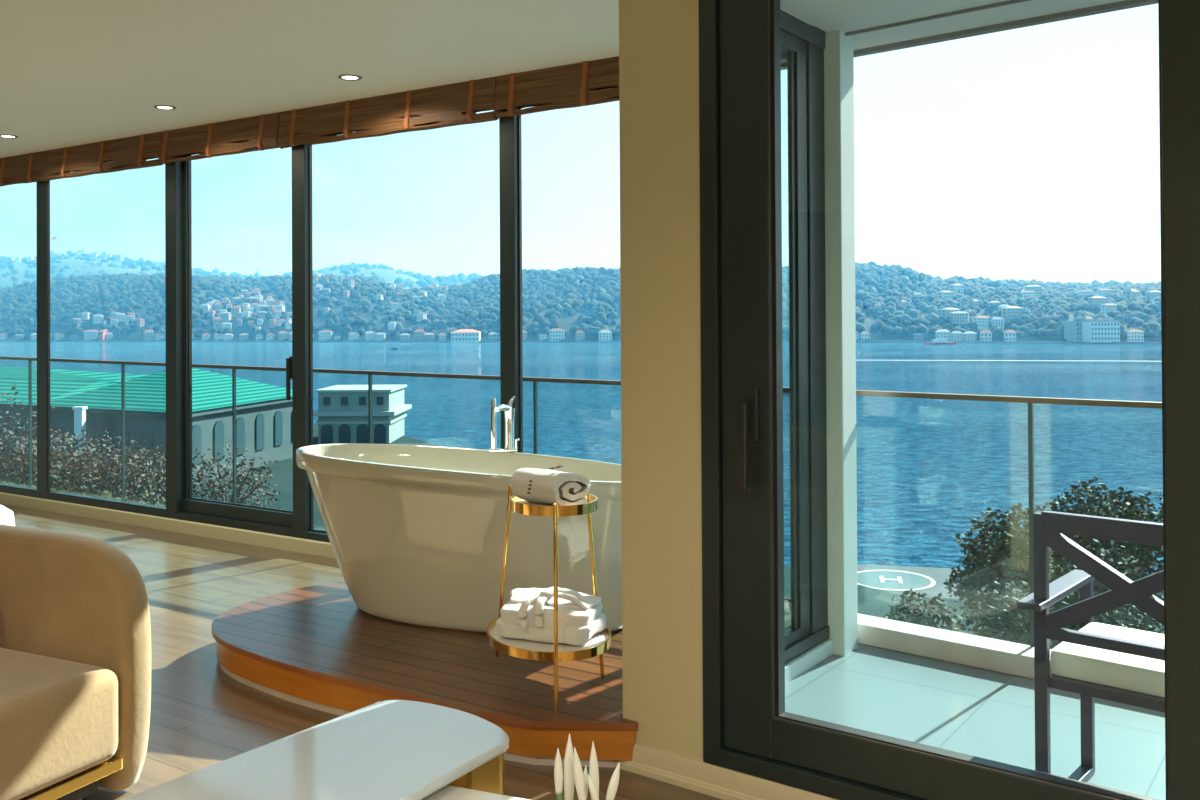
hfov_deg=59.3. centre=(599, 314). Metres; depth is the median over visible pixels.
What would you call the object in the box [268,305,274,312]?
house
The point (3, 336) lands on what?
house
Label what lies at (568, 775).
flower
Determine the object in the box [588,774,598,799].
flower
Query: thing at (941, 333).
house
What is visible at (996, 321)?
house
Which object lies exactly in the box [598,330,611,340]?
house
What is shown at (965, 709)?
floor
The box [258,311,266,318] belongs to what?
house
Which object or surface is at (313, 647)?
platform
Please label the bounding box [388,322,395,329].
house
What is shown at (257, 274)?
tower
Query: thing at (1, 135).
recessed light
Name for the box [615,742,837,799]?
baseboard
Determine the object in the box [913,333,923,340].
house
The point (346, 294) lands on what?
house
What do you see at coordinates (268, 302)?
house
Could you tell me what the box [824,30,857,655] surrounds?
wall
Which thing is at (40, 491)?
window
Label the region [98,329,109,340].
house
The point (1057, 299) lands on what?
hills
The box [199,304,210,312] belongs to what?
house
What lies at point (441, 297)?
house
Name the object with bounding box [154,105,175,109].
recessed light
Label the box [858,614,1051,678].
balcony curb
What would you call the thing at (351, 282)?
house
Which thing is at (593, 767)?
flower
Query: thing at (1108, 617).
leafy tree
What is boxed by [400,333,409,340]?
house
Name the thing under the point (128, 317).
house
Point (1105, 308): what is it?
house
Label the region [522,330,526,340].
house
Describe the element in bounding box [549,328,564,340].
house
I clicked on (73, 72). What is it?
ceiling
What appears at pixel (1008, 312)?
house
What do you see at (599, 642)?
tray
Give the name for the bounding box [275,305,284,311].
house
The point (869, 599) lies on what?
ground
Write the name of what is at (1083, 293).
house
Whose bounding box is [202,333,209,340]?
house
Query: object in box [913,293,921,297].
house
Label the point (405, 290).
house
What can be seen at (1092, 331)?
building
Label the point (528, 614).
folded towels
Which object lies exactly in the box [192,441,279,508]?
bare tree
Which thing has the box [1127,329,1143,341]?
house
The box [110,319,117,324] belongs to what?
house
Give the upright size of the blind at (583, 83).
0.226 m
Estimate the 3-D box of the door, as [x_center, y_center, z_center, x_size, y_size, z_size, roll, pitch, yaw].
[1.269,0.069,2.499,2.342,2.515,0.175,-1,-1,36]
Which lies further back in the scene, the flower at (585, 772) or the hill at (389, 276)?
the hill at (389, 276)
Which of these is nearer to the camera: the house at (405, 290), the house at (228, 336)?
the house at (228, 336)
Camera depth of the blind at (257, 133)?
6.81 m
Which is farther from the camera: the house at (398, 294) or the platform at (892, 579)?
the house at (398, 294)
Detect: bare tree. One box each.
[0,384,77,483]
[0,426,79,490]
[0,431,105,494]
[34,425,136,494]
[56,429,165,503]
[96,439,214,506]
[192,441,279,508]
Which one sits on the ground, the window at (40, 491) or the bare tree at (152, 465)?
the bare tree at (152, 465)
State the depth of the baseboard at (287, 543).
7.08 m
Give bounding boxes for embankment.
[0,340,1161,343]
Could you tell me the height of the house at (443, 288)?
8.863 m
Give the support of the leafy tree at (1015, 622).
on the ground
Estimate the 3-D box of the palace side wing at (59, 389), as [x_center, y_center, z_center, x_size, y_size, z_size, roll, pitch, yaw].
[-68.582,11.634,122.462,33.964,8.450,37.018,0,0,0]
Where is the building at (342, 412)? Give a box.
[313,385,411,443]
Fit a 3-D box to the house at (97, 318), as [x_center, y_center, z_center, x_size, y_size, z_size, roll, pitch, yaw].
[-487.919,4.468,1026.462,8.976,9.180,6.936,0,0,-8]
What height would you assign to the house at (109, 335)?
10.170 m
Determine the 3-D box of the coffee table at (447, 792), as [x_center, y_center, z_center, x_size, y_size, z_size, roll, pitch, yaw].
[-0.263,1.231,1.970,0.700,0.370,0.660,0,0,21]
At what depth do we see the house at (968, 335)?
741.08 m
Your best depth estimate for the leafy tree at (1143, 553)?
37.24 m
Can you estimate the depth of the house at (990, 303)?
806.60 m
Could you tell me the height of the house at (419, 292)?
8.007 m
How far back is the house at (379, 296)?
994.81 m
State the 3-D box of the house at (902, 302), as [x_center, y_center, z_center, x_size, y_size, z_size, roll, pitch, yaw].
[239.014,-7.571,833.589,5.655,7.574,5.150,0,0,-27]
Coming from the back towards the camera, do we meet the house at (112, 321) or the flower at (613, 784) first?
the house at (112, 321)
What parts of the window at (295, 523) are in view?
handle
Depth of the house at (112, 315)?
1023.38 m
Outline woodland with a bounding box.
[0,252,488,288]
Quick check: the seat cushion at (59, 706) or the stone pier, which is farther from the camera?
the stone pier
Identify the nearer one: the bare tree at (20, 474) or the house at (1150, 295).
the bare tree at (20, 474)
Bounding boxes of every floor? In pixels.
[0,504,722,799]
[5,504,1165,799]
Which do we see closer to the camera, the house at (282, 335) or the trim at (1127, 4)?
the trim at (1127, 4)
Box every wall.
[619,0,702,759]
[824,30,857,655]
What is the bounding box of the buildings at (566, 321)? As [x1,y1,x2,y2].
[0,274,1161,341]
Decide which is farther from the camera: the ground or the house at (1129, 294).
the house at (1129, 294)
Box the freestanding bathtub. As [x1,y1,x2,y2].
[296,443,621,632]
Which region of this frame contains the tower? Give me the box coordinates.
[254,266,260,277]
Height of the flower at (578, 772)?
0.292 m
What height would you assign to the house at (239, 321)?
6.826 m
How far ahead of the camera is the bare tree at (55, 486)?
39.88 m
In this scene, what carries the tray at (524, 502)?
on the side table at (555, 652)
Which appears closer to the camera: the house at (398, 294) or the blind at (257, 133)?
the blind at (257, 133)
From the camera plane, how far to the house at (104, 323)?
1009.24 m
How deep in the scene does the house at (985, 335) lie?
736.22 m
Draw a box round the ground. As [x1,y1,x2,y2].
[0,424,1163,643]
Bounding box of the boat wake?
[895,360,1026,360]
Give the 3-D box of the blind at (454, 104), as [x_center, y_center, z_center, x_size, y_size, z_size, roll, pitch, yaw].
[-1.270,-1.142,6.071,1.691,0.234,0.074,-1,0,33]
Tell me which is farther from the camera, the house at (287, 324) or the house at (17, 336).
the house at (17, 336)
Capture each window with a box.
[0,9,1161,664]
[0,181,46,498]
[47,161,183,518]
[177,142,309,538]
[306,116,519,542]
[518,26,823,610]
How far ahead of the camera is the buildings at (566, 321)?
928.17 m
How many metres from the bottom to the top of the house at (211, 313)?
8.781 m
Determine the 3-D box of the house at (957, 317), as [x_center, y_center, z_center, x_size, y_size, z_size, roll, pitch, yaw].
[261.811,4.137,767.776,13.049,12.898,8.497,0,0,23]
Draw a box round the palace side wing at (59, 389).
[0,378,113,468]
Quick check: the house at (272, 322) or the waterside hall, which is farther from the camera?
the house at (272, 322)
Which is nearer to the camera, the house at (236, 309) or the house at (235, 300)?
the house at (236, 309)
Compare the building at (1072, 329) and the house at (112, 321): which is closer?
the building at (1072, 329)
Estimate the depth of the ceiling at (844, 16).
4.20 m
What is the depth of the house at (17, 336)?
1025.88 m
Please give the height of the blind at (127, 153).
0.229 m
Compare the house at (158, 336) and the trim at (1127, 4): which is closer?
the trim at (1127, 4)
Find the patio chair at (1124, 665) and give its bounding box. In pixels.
[1017,510,1164,781]
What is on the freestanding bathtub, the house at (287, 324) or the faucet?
the faucet
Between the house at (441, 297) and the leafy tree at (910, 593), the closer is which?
the leafy tree at (910, 593)
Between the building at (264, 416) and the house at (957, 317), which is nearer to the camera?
the building at (264, 416)
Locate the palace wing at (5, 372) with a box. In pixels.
[0,367,145,383]
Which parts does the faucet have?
spout, plate, lever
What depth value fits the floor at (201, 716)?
4.32 m
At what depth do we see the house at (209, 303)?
1030.15 m
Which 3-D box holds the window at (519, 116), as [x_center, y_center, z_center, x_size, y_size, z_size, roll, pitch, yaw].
[0.285,0.038,5.170,1.681,2.625,0.100,-1,0,33]
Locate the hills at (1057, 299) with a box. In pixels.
[0,261,1160,337]
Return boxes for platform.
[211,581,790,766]
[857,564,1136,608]
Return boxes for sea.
[0,342,1163,600]
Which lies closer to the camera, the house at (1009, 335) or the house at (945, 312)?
the house at (1009, 335)
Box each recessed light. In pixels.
[0,134,17,137]
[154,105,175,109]
[338,74,361,80]
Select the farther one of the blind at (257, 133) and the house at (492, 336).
the house at (492, 336)
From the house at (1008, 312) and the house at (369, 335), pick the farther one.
the house at (369, 335)
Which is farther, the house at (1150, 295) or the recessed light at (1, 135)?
the house at (1150, 295)
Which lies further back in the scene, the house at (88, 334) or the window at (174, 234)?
the house at (88, 334)
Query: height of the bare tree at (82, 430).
10.324 m
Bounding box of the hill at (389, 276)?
[0,256,466,287]
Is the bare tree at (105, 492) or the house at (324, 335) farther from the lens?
the house at (324, 335)
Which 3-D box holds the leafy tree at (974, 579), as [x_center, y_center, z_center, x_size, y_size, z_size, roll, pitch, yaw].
[13.312,11.387,35.985,2.822,6.814,2.687,0,-1,-44]
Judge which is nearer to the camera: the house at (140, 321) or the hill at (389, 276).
the house at (140, 321)
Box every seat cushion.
[0,648,117,799]
[1050,622,1164,696]
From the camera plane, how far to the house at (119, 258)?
1938.25 m
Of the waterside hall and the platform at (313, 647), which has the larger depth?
the waterside hall
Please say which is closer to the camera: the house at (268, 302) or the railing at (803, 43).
the railing at (803, 43)
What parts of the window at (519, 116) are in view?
frame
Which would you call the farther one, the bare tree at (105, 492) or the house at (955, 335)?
the house at (955, 335)
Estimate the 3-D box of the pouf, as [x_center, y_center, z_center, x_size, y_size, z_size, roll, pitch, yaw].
[-3.277,1.232,5.491,0.410,0.452,0.410,0,0,0]
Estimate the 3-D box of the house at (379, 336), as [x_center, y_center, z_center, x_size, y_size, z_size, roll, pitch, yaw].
[-185.923,19.728,894.468,8.926,9.129,6.897,0,0,3]
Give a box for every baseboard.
[0,492,335,558]
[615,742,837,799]
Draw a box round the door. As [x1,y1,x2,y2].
[698,0,1199,799]
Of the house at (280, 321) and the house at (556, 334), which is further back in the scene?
the house at (280, 321)
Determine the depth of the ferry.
690.43 m
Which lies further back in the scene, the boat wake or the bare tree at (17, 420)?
the boat wake
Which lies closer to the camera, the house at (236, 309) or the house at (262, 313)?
the house at (262, 313)
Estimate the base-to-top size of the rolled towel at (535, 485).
0.141 m
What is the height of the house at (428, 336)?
8.857 m
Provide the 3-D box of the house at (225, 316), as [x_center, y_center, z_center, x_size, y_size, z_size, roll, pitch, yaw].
[-351.158,1.893,990.619,8.671,8.529,6.539,0,0,4]
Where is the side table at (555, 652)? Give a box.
[486,485,610,711]
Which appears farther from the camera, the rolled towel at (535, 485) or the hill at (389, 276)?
the hill at (389, 276)
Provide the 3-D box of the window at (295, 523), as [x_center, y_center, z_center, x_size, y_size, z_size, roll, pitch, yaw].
[-2.309,0.064,6.826,1.260,2.625,0.108,-1,0,33]
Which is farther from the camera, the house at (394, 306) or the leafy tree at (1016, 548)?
the house at (394, 306)
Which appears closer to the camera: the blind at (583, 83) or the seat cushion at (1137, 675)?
the seat cushion at (1137, 675)
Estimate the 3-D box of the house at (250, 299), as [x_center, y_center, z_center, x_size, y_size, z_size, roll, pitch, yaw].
[-342.712,-12.948,1042.907,8.687,8.545,6.551,0,0,6]
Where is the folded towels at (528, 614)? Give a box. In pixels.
[496,587,605,645]
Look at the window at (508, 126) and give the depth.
5.61 m
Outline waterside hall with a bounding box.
[450,329,480,342]
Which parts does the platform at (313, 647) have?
panel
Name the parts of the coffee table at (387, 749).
leg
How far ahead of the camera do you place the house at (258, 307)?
1000.41 m
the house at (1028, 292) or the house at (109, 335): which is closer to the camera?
the house at (1028, 292)
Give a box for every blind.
[0,154,24,186]
[22,132,162,183]
[159,112,279,163]
[278,77,498,148]
[494,56,618,117]
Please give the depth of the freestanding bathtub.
4.29 m
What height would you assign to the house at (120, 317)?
8.275 m
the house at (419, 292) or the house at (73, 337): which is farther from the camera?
the house at (419, 292)
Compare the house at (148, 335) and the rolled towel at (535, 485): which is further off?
the house at (148, 335)
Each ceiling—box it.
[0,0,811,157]
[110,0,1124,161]
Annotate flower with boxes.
[554,749,562,799]
[563,733,574,799]
[573,747,585,799]
[583,766,587,799]
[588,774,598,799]
[589,742,598,799]
[606,762,619,799]
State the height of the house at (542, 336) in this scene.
8.180 m
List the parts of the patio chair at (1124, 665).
leg, armrest, leg, rail, rail, seat frame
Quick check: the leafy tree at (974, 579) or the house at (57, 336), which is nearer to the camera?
the leafy tree at (974, 579)
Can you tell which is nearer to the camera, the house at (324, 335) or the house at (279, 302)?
the house at (324, 335)
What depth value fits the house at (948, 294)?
856.53 m
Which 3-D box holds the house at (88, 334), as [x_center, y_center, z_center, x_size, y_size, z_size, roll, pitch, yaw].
[-481.032,20.834,998.469,12.840,12.671,8.616,0,0,-10]
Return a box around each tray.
[489,625,608,651]
[515,499,591,505]
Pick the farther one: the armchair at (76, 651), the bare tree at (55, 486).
the bare tree at (55, 486)
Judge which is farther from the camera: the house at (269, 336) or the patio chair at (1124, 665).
the house at (269, 336)
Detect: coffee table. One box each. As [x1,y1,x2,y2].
[121,700,508,799]
[421,785,528,799]
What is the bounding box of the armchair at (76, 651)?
[0,524,151,799]
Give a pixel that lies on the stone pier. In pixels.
(79, 411)
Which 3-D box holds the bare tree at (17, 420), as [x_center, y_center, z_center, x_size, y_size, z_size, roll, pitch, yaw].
[-22.864,8.857,39.834,5.826,12.321,5.426,0,0,0]
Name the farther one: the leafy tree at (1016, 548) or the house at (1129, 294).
the house at (1129, 294)
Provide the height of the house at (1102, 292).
9.154 m
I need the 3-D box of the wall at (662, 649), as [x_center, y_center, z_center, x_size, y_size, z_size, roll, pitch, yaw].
[0.212,0.068,3.295,0.303,2.710,0.100,-1,-1,36]
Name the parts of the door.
handle, handle plate, frame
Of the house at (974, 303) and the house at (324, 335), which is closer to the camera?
the house at (974, 303)
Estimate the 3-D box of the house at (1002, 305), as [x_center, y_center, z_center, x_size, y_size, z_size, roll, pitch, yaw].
[303.563,-3.172,791.325,8.621,8.817,6.662,0,0,23]
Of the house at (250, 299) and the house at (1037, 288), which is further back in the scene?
the house at (250, 299)
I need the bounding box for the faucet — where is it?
[489,396,519,451]
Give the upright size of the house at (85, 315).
7.639 m
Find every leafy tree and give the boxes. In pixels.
[878,588,968,631]
[943,547,1028,628]
[955,502,1090,640]
[959,581,1064,648]
[1014,538,1163,648]
[1036,476,1163,593]
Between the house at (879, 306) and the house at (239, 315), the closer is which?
the house at (879, 306)
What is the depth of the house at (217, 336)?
948.79 m
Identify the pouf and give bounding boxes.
[0,505,14,525]
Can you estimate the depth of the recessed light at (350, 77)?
5.61 m
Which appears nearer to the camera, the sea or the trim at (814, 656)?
the trim at (814, 656)
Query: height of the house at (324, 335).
11.582 m
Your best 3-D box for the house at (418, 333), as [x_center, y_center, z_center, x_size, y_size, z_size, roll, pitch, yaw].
[-150.488,18.274,880.253,9.190,12.308,8.370,0,0,-5]
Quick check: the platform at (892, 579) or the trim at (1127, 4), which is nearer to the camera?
the trim at (1127, 4)
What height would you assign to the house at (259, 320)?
6.338 m
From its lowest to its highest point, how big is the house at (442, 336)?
8.807 m
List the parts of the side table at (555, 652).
leg, leg, leg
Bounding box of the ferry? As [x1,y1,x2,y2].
[924,338,956,344]
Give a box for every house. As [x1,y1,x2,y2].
[0,333,8,339]
[14,334,24,339]
[30,333,36,339]
[54,333,64,339]
[71,335,78,339]
[81,312,89,319]
[83,330,98,339]
[93,314,103,323]
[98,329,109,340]
[99,322,107,329]
[101,251,108,257]
[106,332,112,339]
[110,312,117,318]
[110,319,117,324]
[116,254,123,261]
[116,313,124,321]
[125,315,134,323]
[136,318,144,326]
[143,330,154,340]
[155,333,164,340]
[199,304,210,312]
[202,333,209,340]
[207,302,214,309]
[208,310,215,317]
[213,317,221,327]
[214,303,220,309]
[214,333,223,340]
[221,312,230,320]
[222,322,231,331]
[224,333,233,340]
[232,297,240,303]
[232,306,240,316]
[237,312,241,318]
[237,319,241,325]
[239,333,248,340]
[242,311,252,317]
[248,297,257,304]
[256,305,261,312]
[256,333,262,340]
[257,318,262,324]
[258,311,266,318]
[266,299,274,305]
[266,333,274,340]
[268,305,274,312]
[269,319,276,327]
[275,300,283,305]
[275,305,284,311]
[275,310,280,318]
[278,319,284,325]
[278,331,286,340]
[285,322,290,328]
[318,330,333,340]
[324,307,329,313]
[334,334,340,339]
[343,290,349,297]
[347,279,354,286]
[348,332,358,340]
[365,331,375,340]
[375,332,385,340]
[376,294,382,299]
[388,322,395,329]
[390,302,399,311]
[396,292,401,300]
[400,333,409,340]
[402,287,410,294]
[414,329,424,340]
[416,312,426,321]
[418,291,426,295]
[424,333,434,340]
[437,294,445,302]
[438,333,446,340]
[441,286,448,291]
[488,332,498,340]
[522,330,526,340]
[539,333,546,340]
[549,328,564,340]
[575,330,584,340]
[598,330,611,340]
[860,331,870,340]
[874,304,881,308]
[898,300,906,306]
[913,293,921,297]
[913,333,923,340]
[935,329,949,340]
[937,291,952,299]
[940,308,959,318]
[948,284,963,295]
[950,311,968,326]
[951,331,962,340]
[963,331,976,340]
[969,299,978,307]
[973,316,988,328]
[979,330,991,340]
[988,301,1000,305]
[992,317,1003,328]
[998,304,1008,310]
[1001,306,1021,323]
[1003,330,1016,340]
[1023,290,1035,297]
[1025,285,1041,296]
[1078,290,1091,297]
[1082,316,1093,320]
[1088,296,1106,306]
[1098,289,1111,296]
[1101,303,1116,315]
[1125,289,1139,299]
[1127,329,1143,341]
[1145,291,1160,300]
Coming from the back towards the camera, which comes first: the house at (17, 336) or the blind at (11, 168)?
the house at (17, 336)
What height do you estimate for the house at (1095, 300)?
11.238 m
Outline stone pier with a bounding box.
[72,406,87,478]
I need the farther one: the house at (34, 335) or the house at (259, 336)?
the house at (34, 335)
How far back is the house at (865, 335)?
771.74 m
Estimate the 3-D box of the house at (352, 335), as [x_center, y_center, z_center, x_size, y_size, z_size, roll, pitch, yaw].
[-211.001,19.722,904.908,9.304,9.182,6.244,0,0,-4]
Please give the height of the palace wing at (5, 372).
7.497 m
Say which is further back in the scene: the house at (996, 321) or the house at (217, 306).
the house at (217, 306)
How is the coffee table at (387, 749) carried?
on the floor at (201, 716)
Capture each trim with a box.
[781,0,1157,69]
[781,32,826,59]
[785,639,832,683]
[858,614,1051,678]
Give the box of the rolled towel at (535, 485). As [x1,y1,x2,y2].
[510,465,590,505]
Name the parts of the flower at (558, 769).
stem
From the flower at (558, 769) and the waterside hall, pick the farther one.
the waterside hall
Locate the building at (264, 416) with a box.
[50,368,292,484]
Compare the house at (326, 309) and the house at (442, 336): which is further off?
the house at (326, 309)

